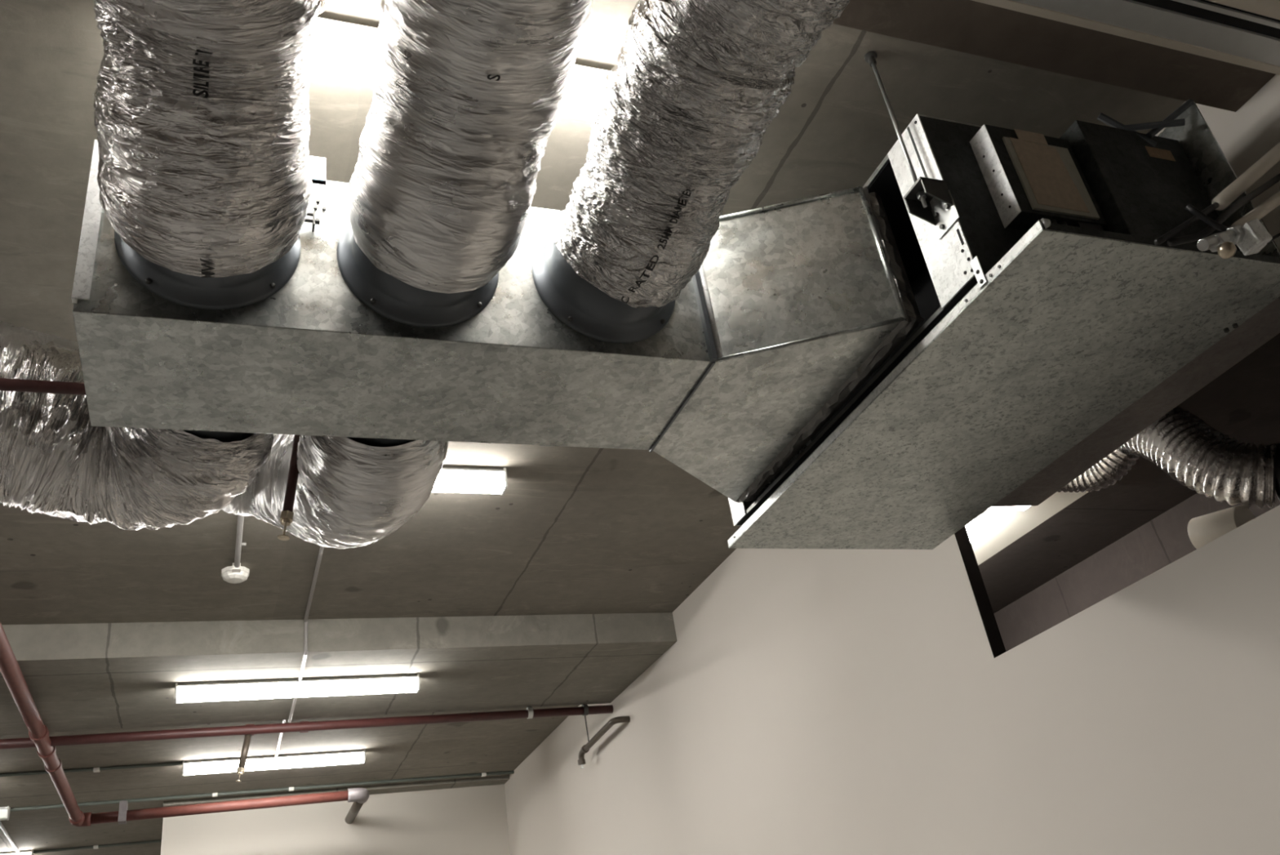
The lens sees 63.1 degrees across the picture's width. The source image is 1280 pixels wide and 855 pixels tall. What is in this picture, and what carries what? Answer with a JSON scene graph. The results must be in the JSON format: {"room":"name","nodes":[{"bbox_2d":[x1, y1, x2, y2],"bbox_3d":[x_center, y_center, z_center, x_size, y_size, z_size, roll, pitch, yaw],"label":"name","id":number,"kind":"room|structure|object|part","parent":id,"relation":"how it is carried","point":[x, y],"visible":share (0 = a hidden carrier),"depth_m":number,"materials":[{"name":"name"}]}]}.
{"room":"unfinished commercial interior","nodes":[
{"label":"unfinished commercial interior","id":0,"kind":"room"},
{"bbox_2d":[160,783,510,854],"bbox_3d":[-3.382,6.266,10.692,2.830,3.500,6.400,3,-31,-21],"label":"wall","id":1,"kind":"structure","parent":0,"point":[470,820],"depth_m":8.90,"materials":[{"name":"grey paint"}]},
{"bbox_2d":[0,0,1185,854],"bbox_3d":[-3.645,1.135,5.275,11.180,0.200,20.000,3,-31,-21],"label":"ceiling","id":2,"kind":"structure","parent":0,"point":[573,530],"depth_m":4.54,"materials":[{"name":"concrete"}]},
{"bbox_2d":[0,805,10,820],"bbox_3d":[-5.282,2.838,7.526,1.260,0.089,0.086,3,-31,-21],"label":"light","id":3,"kind":"object","parent":2,"relation":"attached to","point":[4,811],"visible":1,"depth_m":7.72,"materials":[{"name":"white plastic"}]},
{"bbox_2d":[0,808,6,820],"bbox_3d":[-5.280,2.847,7.521,1.236,0.066,0.080,3,-31,-21],"label":"diffuser","id":4,"kind":"object","parent":3,"relation":"attached to","point":[2,811],"depth_m":7.71,"materials":[{"name":"white plastic"}]},
{"bbox_2d":[0,820,19,853],"bbox_3d":[-5.130,3.285,8.438,0.024,0.024,1.660,4,-31,-22],"label":"conduit","id":5,"kind":"object","parent":2,"relation":"attached to","point":[2,826],"visible":1,"depth_m":8.55,"materials":[{"name":"grey plastic"}]},
{"bbox_2d":[0,848,33,854],"bbox_3d":[-5.917,3.725,8.920,1.260,0.089,0.086,3,-31,-21],"label":"light","id":6,"kind":"object","parent":2,"relation":"attached to","point":[24,851],"visible":1,"depth_m":9.10,"materials":[{"name":"white plastic"}]},
{"bbox_2d":[1,851,31,854],"bbox_3d":[-5.916,3.734,8.915,1.236,0.066,0.080,3,-31,-21],"label":"diffuser","id":7,"kind":"object","parent":6,"relation":"attached to","point":[6,852],"depth_m":9.09,"materials":[{"name":"white plastic"}]},
{"bbox_2d":[33,839,161,853],"bbox_3d":[-4.779,3.774,9.410,1.240,0.028,0.040,3,-31,-21],"label":"conduit","id":8,"kind":"object","parent":2,"relation":"attached to","point":[94,846],"visible":0.91,"depth_m":9.35,"materials":[{"name":"white plastic"}]},
{"bbox_2d":[0,760,198,776],"bbox_3d":[-4.962,2.299,6.720,3.895,0.028,0.042,3,-31,-21],"label":"conduit","id":9,"kind":"object","parent":2,"relation":"attached to","point":[95,769],"visible":1,"depth_m":7.19,"materials":[{"name":"white plastic"}]},
{"bbox_2d":[0,377,300,540],"bbox_3d":[-2.107,-0.207,2.168,2.831,0.625,0.346,7,-33,-28],"label":"pipe","id":10,"kind":"object","parent":2,"relation":"hanging from","point":[6,384],"visible":0.24,"depth_m":2.39,"materials":[{"name":"metal"}]},
{"bbox_2d":[0,621,368,826],"bbox_3d":[-2.365,1.662,6.103,2.080,0.282,6.217,3,-31,-21],"label":"pipe","id":11,"kind":"object","parent":2,"relation":"hanging from","point":[38,732],"visible":0.99,"depth_m":7.45,"materials":[{"name":"red metal"}]},
{"bbox_2d":[221,562,249,582],"bbox_3d":[-1.835,0.668,4.725,0.118,0.052,0.152,3,-31,-21],"label":"ceiling detector","id":12,"kind":"object","parent":2,"relation":"attached to","point":[231,574],"visible":0.98,"depth_m":4.70,"materials":[{"name":"white plastic"}]},
{"bbox_2d":[234,514,246,567],"bbox_3d":[-1.649,0.397,4.327,0.042,0.024,0.920,3,-31,-21],"label":"conduit","id":13,"kind":"object","parent":2,"relation":"attached to","point":[239,544],"visible":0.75,"depth_m":4.45,"materials":[{"name":"grey plastic"}]},
{"bbox_2d":[9,769,514,811],"bbox_3d":[-2.915,2.954,8.508,3.870,0.030,0.040,3,-31,-21],"label":"conduit","id":14,"kind":"object","parent":2,"relation":"attached to","point":[482,774],"visible":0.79,"depth_m":8.44,"materials":[{"name":"white plastic"}]},
{"bbox_2d":[182,748,365,775],"bbox_3d":[-2.654,2.442,7.610,1.260,0.089,0.086,3,-31,-21],"label":"light","id":15,"kind":"object","parent":2,"relation":"attached to","point":[347,757],"visible":0.99,"depth_m":7.58,"materials":[{"name":"white plastic"}]},
{"bbox_2d":[275,697,297,756],"bbox_3d":[-2.259,1.898,6.645,0.021,0.190,2.270,3,-31,-21],"label":"conduit","id":16,"kind":"object","parent":2,"relation":"attached to","point":[289,719],"visible":0.46,"depth_m":6.27,"materials":[{"name":"grey plastic"}]},
{"bbox_2d":[0,703,613,781],"bbox_3d":[-2.975,1.804,5.935,5.971,0.516,0.109,3,-31,-21],"label":"pipe","id":17,"kind":"object","parent":2,"relation":"hanging from","point":[248,730],"visible":0.97,"depth_m":6.25,"materials":[{"name":"red metal"}]},
{"bbox_2d":[298,546,324,680],"bbox_3d":[-1.512,0.771,4.859,0.022,0.190,2.050,3,-31,-21],"label":"conduit","id":18,"kind":"object","parent":2,"relation":"attached to","point":[322,548],"visible":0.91,"depth_m":5.23,"materials":[{"name":"grey plastic"}]},
{"bbox_2d":[163,774,509,806],"bbox_3d":[-2.518,3.112,8.903,2.830,0.035,0.200,3,-31,-21],"label":"beam","id":19,"kind":"structure","parent":2,"relation":"attached to","point":[493,780],"depth_m":8.99,"materials":[{"name":"concrete"}]},
{"bbox_2d":[0,612,676,733],"bbox_3d":[-4.407,1.248,4.861,9.470,0.175,1.230,3,-31,-21],"label":"beam","id":20,"kind":"structure","parent":2,"relation":"attached to","point":[80,676],"depth_m":5.64,"materials":[{"name":"concrete"}]},
{"bbox_2d":[174,673,420,703],"bbox_3d":[-1.834,1.413,5.655,1.260,0.089,0.086,3,-31,-21],"label":"light","id":21,"kind":"object","parent":20,"relation":"attached to","point":[340,686],"visible":1,"depth_m":5.61,"materials":[{"name":"white plastic"}]},
{"bbox_2d":[310,17,377,75],"bbox_3d":[-0.656,-0.809,2.300,0.142,0.153,0.086,3,-31,-21],"label":"light","id":22,"kind":"object","parent":2,"relation":"attached to","point":[344,46],"depth_m":2.30,"materials":[{"name":"white plastic"}]},
{"bbox_2d":[431,466,507,495],"bbox_3d":[-1.140,0.191,4.045,1.260,0.089,0.086,3,-31,-21],"label":"light","id":23,"kind":"object","parent":2,"relation":"attached to","point":[465,480],"visible":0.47,"depth_m":4.19,"materials":[{"name":"white plastic"}]},
{"bbox_2d":[562,64,610,111],"bbox_3d":[-0.140,-0.782,2.503,0.137,0.153,0.086,3,-31,-21],"label":"light","id":24,"kind":"object","parent":2,"relation":"attached to","point":[585,91],"depth_m":2.50,"materials":[{"name":"white plastic"}]},
{"bbox_2d":[864,51,927,208],"bbox_3d":[0.619,-0.723,2.515,0.032,0.500,0.032,3,-31,-21],"label":"rod","id":25,"kind":"object","parent":2,"relation":"hanging from","point":[870,57],"visible":1,"depth_m":2.52,"materials":[{"name":"metal"}]},
{"bbox_2d":[727,98,1279,549],"bbox_3d":[0.843,-0.233,2.980,0.860,0.578,1.572,3,-31,-21],"label":"air conditioning unit","id":26,"kind":"object","parent":25,"relation":"hanging from","point":[1049,304],"visible":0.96,"depth_m":2.55,"materials":[{"name":"metal"}]},
{"bbox_3d":[0.280,0.084,3.393,0.004,0.482,0.085,3,-31,-21],"label":"frame","id":27,"kind":"part","parent":26,"relation":"part of","materials":[{"name":"silver metal"}]},
{"bbox_3d":[0.634,0.125,3.567,0.786,0.476,0.006,3,-31,-21],"label":"casing panel","id":28,"kind":"part","parent":26,"relation":"part of","materials":[{"name":"grey metal"}]},
{"bbox_2d":[653,186,924,502],"bbox_3d":[0.271,-0.192,2.878,0.474,0.445,0.992,3,-31,-21],"label":"transition piece","id":29,"kind":"object","parent":26,"relation":"attached to","point":[806,299],"visible":0.94,"depth_m":2.59,"materials":[{"name":"grey metal"}]},
{"bbox_2d":[71,139,717,452],"bbox_3d":[-0.568,-0.269,2.530,1.348,0.488,0.756,3,-31,-21],"label":"duct plenum","id":30,"kind":"object","parent":29,"relation":"attached to","point":[318,340],"visible":0.72,"depth_m":2.31,"materials":[{"name":"grey metal"}]},
{"bbox_2d":[0,332,273,529],"bbox_3d":[-1.985,-0.062,2.445,2.136,0.574,0.530,3,-31,-21],"label":"flexible duct","id":31,"kind":"object","parent":30,"relation":"attached to","point":[53,462],"visible":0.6,"depth_m":2.51,"materials":[{"name":"metal"}]},
{"bbox_2d":[93,0,325,277],"bbox_3d":[-0.371,-1.480,0.482,0.430,0.505,3.957,0,-30,-17],"label":"flexible duct","id":32,"kind":"object","parent":30,"relation":"attached to","point":[202,112],"visible":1,"depth_m":1.79,"materials":[{"name":"metal"}]},
{"bbox_2d":[0,321,448,548],"bbox_3d":[-1.989,0.084,2.902,2.855,0.728,0.819,-3,-30,-11],"label":"flexible duct","id":33,"kind":"object","parent":30,"relation":"attached to","point":[349,493],"visible":0.36,"depth_m":2.82,"materials":[{"name":"metal"}]},
{"bbox_2d":[348,0,592,293],"bbox_3d":[0.096,-1.458,0.678,0.446,0.484,3.968,0,-30,-18],"label":"flexible duct","id":34,"kind":"object","parent":30,"relation":"attached to","point":[469,96],"visible":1,"depth_m":1.94,"materials":[{"name":"metal"}]},
{"bbox_2d":[553,0,850,307],"bbox_3d":[0.727,-1.426,0.925,0.424,0.466,3.963,4,-32,-24],"label":"flexible duct","id":35,"kind":"object","parent":30,"relation":"attached to","point":[694,91],"visible":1,"depth_m":2.06,"materials":[{"name":"metal"}]},
{"bbox_3d":[0.515,-0.005,2.819,0.006,0.012,1.077,3,-31,-21],"label":"frame","id":36,"kind":"part","parent":26,"relation":"part of","materials":[{"name":"metal"}]},
{"bbox_3d":[0.442,-0.410,3.044,0.004,0.014,1.077,3,-31,-21],"label":"frame","id":37,"kind":"part","parent":26,"relation":"part of","materials":[{"name":"silver metal"}]},
{"bbox_3d":[0.681,-0.514,2.448,0.004,0.480,0.136,3,-31,-21],"label":"frame","id":38,"kind":"part","parent":26,"relation":"part of","materials":[{"name":"silver metal"}]},
{"bbox_3d":[0.817,-0.408,3.169,0.786,0.006,1.298,3,-31,-21],"label":"casing panel","id":39,"kind":"part","parent":26,"relation":"part of","materials":[{"name":"grey metal"}]},
{"bbox_3d":[1.071,-0.524,2.539,0.786,0.476,0.006,3,-31,-21],"label":"casing panel","id":40,"kind":"part","parent":26,"relation":"part of","materials":[{"name":"metal"}]},
{"bbox_3d":[0.966,-0.587,2.452,0.194,0.221,0.006,3,-31,-21],"label":"panel","id":41,"kind":"part","parent":26,"relation":"part of","materials":[{"name":"brown cardboard"}]},
{"bbox_2d":[991,246,1279,506],"bbox_3d":[1.417,-0.104,3.231,0.398,0.190,1.240,3,-31,-21],"label":"duct","id":42,"kind":"object","parent":26,"relation":"attached to","point":[1264,326],"visible":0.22,"depth_m":3.15,"materials":[{"name":"metal"}]},
{"bbox_2d":[965,515,991,542],"bbox_3d":[1.591,0.815,5.980,0.086,0.089,1.260,3,-31,-21],"label":"light","id":43,"kind":"object","parent":2,"relation":"attached to","point":[978,526],"visible":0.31,"depth_m":5.49,"materials":[{"name":"white"}]},
{"bbox_2d":[987,505,1032,511],"bbox_3d":[1.381,0.341,5.071,1.260,0.089,0.086,3,-31,-21],"label":"light","id":44,"kind":"object","parent":2,"relation":"attached to","point":[1023,508],"visible":0.12,"depth_m":5.25,"materials":[{"name":"white"}]},
{"bbox_2d":[833,0,1275,111],"bbox_3d":[-2.659,-1.366,0.746,9.470,0.148,0.912,3,-31,-21],"label":"beam","id":45,"kind":"structure","parent":2,"relation":"attached to","point":[966,26],"depth_m":2.50,"materials":[{"name":"concrete"}]},
{"bbox_2d":[970,0,1279,75],"bbox_3d":[0.975,-1.028,2.268,1.570,0.020,0.318,3,-31,-21],"label":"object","id":46,"kind":"structure","parent":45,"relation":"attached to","point":[1242,33],"depth_m":2.47,"materials":[{"name":"grey metal"}]},
{"bbox_2d":[504,74,1279,854],"bbox_3d":[0.260,2.918,5.808,0.060,3.500,20.000,3,-31,-21],"label":"wall","id":47,"kind":"structure","parent":0,"point":[803,701],"depth_m":3.86,"materials":[{"name":"beige paint"}]},
{"bbox_2d":[577,715,630,768],"bbox_3d":[-0.301,1.954,7.025,0.115,0.495,0.802,6,-33,-26],"label":"pipe","id":48,"kind":"object","parent":47,"relation":"attached to","point":[585,748],"visible":0.97,"depth_m":6.93,"materials":[{"name":"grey metal"}]},
{"bbox_2d":[1167,173,1279,246],"bbox_3d":[1.381,-0.524,2.395,0.671,0.394,0.061,7,-33,-27],"label":"insulated line","id":49,"kind":"object","parent":47,"relation":"attached to","point":[1233,207],"visible":0.93,"depth_m":2.25,"materials":[{"name":"black rubber"}]},
{"bbox_2d":[1153,202,1218,245],"bbox_3d":[1.167,-0.435,2.222,0.237,0.142,0.014,2,-31,-19],"label":"insulated line","id":50,"kind":"object","parent":49,"relation":"attached to","point":[1188,223],"visible":0.92,"depth_m":2.20,"materials":[{"name":"black rubber"}]},
{"bbox_2d":[1211,142,1279,210],"bbox_3d":[1.489,-0.622,2.502,0.405,0.288,0.034,1,-30,-18],"label":"drain pipe","id":51,"kind":"object","parent":47,"relation":"attached to","point":[1268,160],"visible":0.92,"depth_m":2.44,"materials":[{"name":"beige plastic"}]},
{"bbox_2d":[1231,191,1279,226],"bbox_3d":[1.464,-0.516,2.428,0.498,0.311,0.027,10,-34,-31],"label":"drain pipe","id":52,"kind":"object","parent":47,"relation":"attached to","point":[1262,210],"visible":0.68,"depth_m":2.35,"materials":[{"name":"beige plastic"}]},
{"bbox_2d":[1196,217,1279,258],"bbox_3d":[1.256,-0.391,2.173,0.234,0.123,0.072,-2,-30,-14],"label":"valve assembly","id":53,"kind":"object","parent":52,"relation":"attached to","point":[1251,237],"visible":1,"depth_m":2.17,"materials":[{"name":"metal"}]},
{"bbox_2d":[1184,203,1228,231],"bbox_3d":[1.200,-0.442,2.206,0.072,0.082,0.013,-4,-29,-9],"label":"stub","id":54,"kind":"object","parent":53,"relation":"attached to","point":[1189,207],"visible":0.96,"depth_m":2.20,"materials":[{"name":"black rubber"}]},
{"bbox_2d":[977,404,1279,613],"bbox_3d":[2.573,0.414,5.858,0.740,0.201,8.000,3,-31,-21],"label":"beam","id":55,"kind":"structure","parent":0,"point":[1097,519],"depth_m":5.93,"materials":[{"name":"concrete"}]},
{"bbox_2d":[993,492,1279,651],"bbox_3d":[3.218,1.945,5.166,0.100,3.700,8.000,3,-31,-21],"label":"wall","id":56,"kind":"structure","parent":0,"point":[1163,540],"depth_m":6.23,"materials":[{"name":"grey paint"}]},
{"bbox_2d":[1187,505,1254,549],"bbox_3d":[1.892,0.331,3.384,0.120,0.147,0.182,7,-33,-27],"label":"pipe stub","id":57,"kind":"object","parent":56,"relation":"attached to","point":[1202,530],"visible":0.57,"depth_m":3.35,"materials":[{"name":"beige plastic"}]},
{"bbox_2d":[1113,222,1279,485],"bbox_3d":[2.259,-0.747,3.536,1.650,0.350,3.350,3,-31,-21],"label":"ceiling","id":58,"kind":"structure","parent":0,"point":[1250,388],"depth_m":4.36,"materials":[{"name":"concrete"}]},
{"bbox_2d":[1057,448,1138,492],"bbox_3d":[1.920,0.131,4.455,0.202,0.278,0.638,15,-37,-37],"label":"duct","id":59,"kind":"object","parent":58,"relation":"hanging from","point":[1105,473],"visible":0.23,"depth_m":4.36,"materials":[{"name":"metal"}]},
{"bbox_2d":[1117,405,1279,508],"bbox_3d":[1.929,-0.006,3.470,0.318,0.672,0.873,10,-35,-31],"label":"duct","id":60,"kind":"object","parent":58,"relation":"hanging from","point":[1205,460],"visible":0.67,"depth_m":3.35,"materials":[{"name":"metal"}]}
]}

